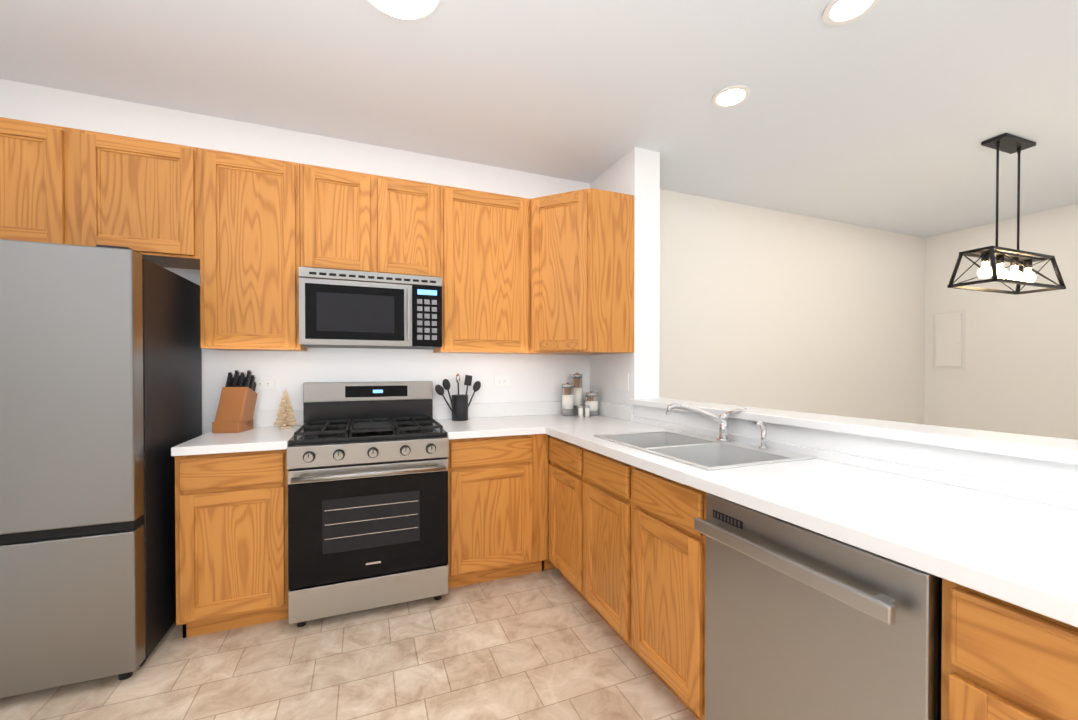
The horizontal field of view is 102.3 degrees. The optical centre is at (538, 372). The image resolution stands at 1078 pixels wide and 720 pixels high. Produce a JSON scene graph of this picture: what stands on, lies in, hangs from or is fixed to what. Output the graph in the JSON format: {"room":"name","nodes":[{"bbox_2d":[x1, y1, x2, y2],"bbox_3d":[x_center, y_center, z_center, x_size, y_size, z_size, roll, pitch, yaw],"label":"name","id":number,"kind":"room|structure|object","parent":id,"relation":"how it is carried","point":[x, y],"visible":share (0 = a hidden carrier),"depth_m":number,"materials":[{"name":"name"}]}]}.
{"room":"kitchen","nodes":[
{"label":"kitchen","id":0,"kind":"room"},
{"bbox_2d":[0,79,589,463],"bbox_3d":[-1.236,-0.118,2.840,3.880,2.718,0.120,0,1,-22],"label":"wall","id":1,"kind":"structure","parent":0,"point":[537,377],"depth_m":2.72,"materials":[{"name":"white paint"}]},
{"bbox_2d":[0,117,199,269],"bbox_3d":[-2.238,-0.868,2.192,0.944,0.570,0.322,0,1,-22],"label":"upper cabinet","id":2,"kind":"object","parent":1,"relation":"attached to","point":[64,185],"visible":0.96,"depth_m":2.08,"materials":[{"name":"brown wood"}]},
{"bbox_2d":[199,148,306,351],"bbox_3d":[-1.588,-0.640,2.454,0.455,1.030,0.322,0,1,-22],"label":"upper cabinet","id":3,"kind":"object","parent":1,"relation":"attached to","point":[249,246],"visible":1,"depth_m":2.31,"materials":[{"name":"brown wood"}]},
{"bbox_2d":[255,378,275,389],"bbox_3d":[-1.648,0.073,2.607,0.116,0.072,0.008,0,1,-22],"label":"electrical outlet","id":4,"kind":"object","parent":1,"relation":"attached to","point":[266,384],"visible":0.9,"depth_m":2.61,"materials":[{"name":"white plastic"}]},
{"bbox_2d":[300,163,439,276],"bbox_3d":[-1.020,-0.865,2.678,0.764,0.585,0.322,0,1,-22],"label":"upper cabinet","id":5,"kind":"object","parent":1,"relation":"attached to","point":[355,221],"visible":0.9,"depth_m":2.52,"materials":[{"name":"brown wood"}]},
{"bbox_2d":[299,267,441,348],"bbox_3d":[-0.997,-0.360,2.624,0.758,0.416,0.445,0,1,-22],"label":"microwave","id":6,"kind":"object","parent":5,"relation":"attached to","point":[338,308],"visible":1,"depth_m":2.46,"materials":[{"name":"grey metal"}]},
{"bbox_2d":[433,185,529,353],"bbox_3d":[-0.388,-0.645,2.933,0.593,1.030,0.322,0,1,-22],"label":"upper cabinet","id":7,"kind":"object","parent":1,"relation":"attached to","point":[485,256],"visible":1,"depth_m":2.79,"materials":[{"name":"brown wood"}]},
{"bbox_2d":[494,376,509,386],"bbox_3d":[-0.269,0.068,3.157,0.116,0.072,0.008,0,1,-22],"label":"electrical outlet","id":8,"kind":"object","parent":1,"relation":"attached to","point":[502,381],"visible":1,"depth_m":3.16,"materials":[{"name":"white plastic"}]},
{"bbox_2d":[522,188,633,354],"bbox_3d":[0.227,-0.646,3.024,0.616,1.030,0.608,0,1,-22],"label":"upper cabinet","id":9,"kind":"object","parent":1,"relation":"attached to","point":[582,272],"visible":0.98,"depth_m":2.80,"materials":[{"name":"brown wood"}]},
{"bbox_2d":[0,567,697,719],"bbox_3d":[1.575,1.279,1.434,8.050,0.050,5.000,0,1,-22],"label":"floor","id":10,"kind":"structure","parent":0,"point":[550,644],"depth_m":1.81,"materials":[{"name":"tile"}]},
{"bbox_2d":[0,239,201,697],"bbox_3d":[-2.149,0.373,1.950,0.830,1.752,0.795,0,1,-22],"label":"refrigerator","id":11,"kind":"object","parent":10,"relation":"on","point":[100,383],"visible":0.83,"depth_m":1.68,"materials":[{"name":"grey metal"}]},
{"bbox_2d":[175,449,288,637],"bbox_3d":[-1.543,0.808,2.320,0.452,0.876,0.628,0,1,-22],"label":"base cabinet","id":12,"kind":"object","parent":10,"relation":"on","point":[231,531],"visible":0.9,"depth_m":2.04,"materials":[{"name":"brown wood"}]},
{"bbox_2d":[171,409,302,455],"bbox_3d":[-1.539,0.300,2.306,0.452,0.140,0.649,0,1,-22],"label":"countertop","id":13,"kind":"structure","parent":12,"relation":"on","point":[264,436],"depth_m":2.14,"materials":[{"name":"white stone"}]},
{"bbox_2d":[212,370,257,432],"bbox_3d":[-1.704,0.159,2.447,0.134,0.338,0.221,0,1,-8],"label":"knife block","id":14,"kind":"object","parent":13,"relation":"on","point":[236,405],"visible":1,"depth_m":2.41,"materials":[{"name":"brown wood"}]},
{"bbox_2d":[273,388,297,428],"bbox_3d":[-1.481,0.210,2.541,0.128,0.235,0.115,0,1,-22],"label":"tree ornament","id":15,"kind":"object","parent":13,"relation":"on","point":[285,415],"visible":1,"depth_m":2.53,"materials":[{"name":"beige wood"}]},
{"bbox_2d":[287,381,448,626],"bbox_3d":[-0.950,0.654,2.475,0.762,1.180,0.723,0,1,-22],"label":"range","id":16,"kind":"object","parent":10,"relation":"on","point":[367,464],"visible":1,"depth_m":2.22,"materials":[{"name":"silver metal"}]},
{"bbox_2d":[447,434,554,588],"bbox_3d":[-0.299,0.803,2.816,0.694,0.876,0.628,0,1,-22],"label":"base cabinet","id":17,"kind":"object","parent":10,"relation":"on","point":[498,507],"visible":0.85,"depth_m":2.52,"materials":[{"name":"brown wood"}]},
{"bbox_2d":[433,402,538,439],"bbox_3d":[-0.361,0.296,2.776,0.551,0.140,0.649,0,1,-22],"label":"countertop","id":18,"kind":"structure","parent":17,"relation":"on","point":[509,418],"depth_m":2.91,"materials":[{"name":"white stone"}]},
{"bbox_2d":[435,373,480,420],"bbox_3d":[-0.541,0.166,2.926,0.317,0.315,0.110,0,1,-22],"label":"utensil holder","id":19,"kind":"object","parent":18,"relation":"on","point":[460,406],"visible":1,"depth_m":2.89,"materials":[{"name":"black plastic"}]},
{"bbox_2d":[549,436,597,612],"bbox_3d":[0.424,0.806,2.528,0.628,0.876,0.443,0,1,-22],"label":"base cabinet","id":20,"kind":"object","parent":10,"relation":"on","point":[566,510],"visible":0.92,"depth_m":2.38,"materials":[{"name":"brown wood"}]},
{"bbox_2d":[539,400,614,407],"bbox_3d":[0.257,0.293,3.023,0.480,0.140,0.649,0,1,-22],"label":"backsplash","id":21,"kind":"structure","parent":20,"relation":"on","point":[583,401],"depth_m":3.28,"materials":[{"name":"white stone"}]},
{"bbox_2d":[562,373,598,416],"bbox_3d":[0.306,0.163,3.205,0.273,0.317,0.216,0,1,-22],"label":"canisters","id":22,"kind":"object","parent":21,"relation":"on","point":[572,405],"visible":1,"depth_m":3.17,"materials":[{"name":"grey glass"}]},
{"bbox_2d":[583,448,706,719],"bbox_3d":[0.665,0.812,1.923,0.628,0.876,0.859,0,1,-22],"label":"base cabinet","id":23,"kind":"object","parent":10,"relation":"on","point":[644,582],"visible":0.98,"depth_m":1.68,"materials":[{"name":"brown wood"}]},
{"bbox_2d":[515,402,1077,627],"bbox_3d":[0.654,0.304,1.885,0.674,0.140,3.057,0,1,-22],"label":"countertop","id":24,"kind":"structure","parent":23,"relation":"on","point":[1015,544],"depth_m":1.10,"materials":[{"name":"white stone"}]},
{"bbox_2d":[593,430,816,469],"bbox_3d":[0.680,0.421,1.964,0.540,0.187,0.810,0,1,-22],"label":"sink","id":25,"kind":"object","parent":24,"relation":"in","point":[705,452],"visible":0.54,"depth_m":1.96,"materials":[{"name":"silver metal"}]},
{"bbox_2d":[666,403,768,449],"bbox_3d":[0.800,0.236,1.949,0.322,0.182,0.329,0,1,-22],"label":"faucet","id":26,"kind":"object","parent":24,"relation":"on","point":[721,419],"visible":0.98,"depth_m":2.04,"materials":[{"name":"silver metal"}]},
{"bbox_2d":[694,493,941,719],"bbox_3d":[0.898,0.823,1.224,0.655,0.866,0.598,0,1,-22],"label":"dishwasher","id":27,"kind":"object","parent":10,"relation":"on","point":[801,623],"visible":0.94,"depth_m":1.06,"materials":[{"name":"grey metal"}]},
{"bbox_2d":[941,578,1077,719],"bbox_3d":[1.137,0.823,0.740,0.628,0.876,0.460,0,1,-22],"label":"base cabinet","id":28,"kind":"object","parent":10,"relation":"on","point":[1002,660],"visible":0.77,"depth_m":0.75,"materials":[{"name":"brown wood"}]},
{"bbox_2d":[0,0,1077,237],"bbox_3d":[1.575,-1.514,1.408,8.050,0.100,5.000,0,1,-22],"label":"ceiling","id":29,"kind":"structure","parent":0,"point":[888,114],"depth_m":2.21,"materials":[{"name":"white paint"}]},
{"bbox_2d":[367,0,438,19],"bbox_3d":[-0.531,-1.450,1.645,0.300,0.028,0.300,0,1,-22],"label":"recessed light","id":30,"kind":"object","parent":29,"relation":"in","point":[409,9],"visible":0.9,"depth_m":1.72,"materials":[{"name":"white plastic"}]},
{"bbox_2d":[712,85,750,107],"bbox_3d":[1.024,-1.467,2.319,0.190,0.008,0.190,0,1,-22],"label":"recessed light","id":31,"kind":"object","parent":29,"relation":"in","point":[731,96],"visible":1,"depth_m":2.31,"materials":[{"name":"white plastic"}]},
{"bbox_2d":[823,0,878,24],"bbox_3d":[1.246,-1.462,1.735,0.190,0.008,0.190,0,1,-22],"label":"recessed light","id":32,"kind":"object","parent":29,"relation":"in","point":[838,12],"visible":1,"depth_m":1.75,"materials":[{"name":"white plastic"}]},
{"bbox_2d":[947,133,1065,294],"bbox_3d":[3.012,-1.007,2.791,0.791,0.936,0.262,0,1,-22],"label":"pendant lamp","id":33,"kind":"object","parent":29,"relation":"hanging from","point":[1008,143],"visible":1,"depth_m":2.76,"materials":[{"name":"black metal"}]},
{"bbox_2d":[590,147,659,405],"bbox_3d":[0.608,-0.121,3.183,0.200,2.718,0.610,0,1,-22],"label":"wall column","id":34,"kind":"structure","parent":0,"point":[635,171],"depth_m":2.91,"materials":[{"name":"white paint"}]},
{"bbox_2d":[616,373,628,389],"bbox_3d":[0.571,0.065,2.993,0.008,0.116,0.156,0,1,-22],"label":"electrical outlet","id":35,"kind":"object","parent":34,"relation":"attached to","point":[622,381],"visible":1,"depth_m":2.98,"materials":[{"name":"white plastic"}]},
{"bbox_2d":[659,189,925,423],"bbox_3d":[2.487,-0.131,4.262,4.090,2.718,0.240,0,1,-22],"label":"wall","id":36,"kind":"structure","parent":0,"point":[769,308],"depth_m":4.07,"materials":[{"name":"white paint"}]},
{"bbox_2d":[634,405,1077,495],"bbox_3d":[1.173,0.736,1.775,0.200,1.030,2.440,0,1,-22],"label":"wall","id":37,"kind":"structure","parent":0,"point":[1050,476],"depth_m":1.41,"materials":[{"name":"white paint"}]},
{"bbox_2d":[630,398,1077,464],"bbox_3d":[1.174,0.204,1.748,0.255,0.035,2.478,0,1,-22],"label":"half wall ledge","id":38,"kind":"structure","parent":37,"relation":"on","point":[1057,450],"depth_m":1.42,"materials":[{"name":"white paint"}]},
{"bbox_2d":[924,203,1077,439],"bbox_3d":[5.224,-0.117,2.759,0.120,2.718,4.580,0,1,-22],"label":"wall","id":39,"kind":"structure","parent":0,"point":[1018,374],"depth_m":4.22,"materials":[{"name":"white paint"}]},
{"bbox_2d":[932,310,964,369],"bbox_3d":[4.387,-0.336,4.663,0.019,0.620,0.280,0,1,-22],"label":"panel","id":40,"kind":"object","parent":39,"relation":"attached to","point":[948,340],"visible":1,"depth_m":4.65,"materials":[{"name":"white"}]}
]}

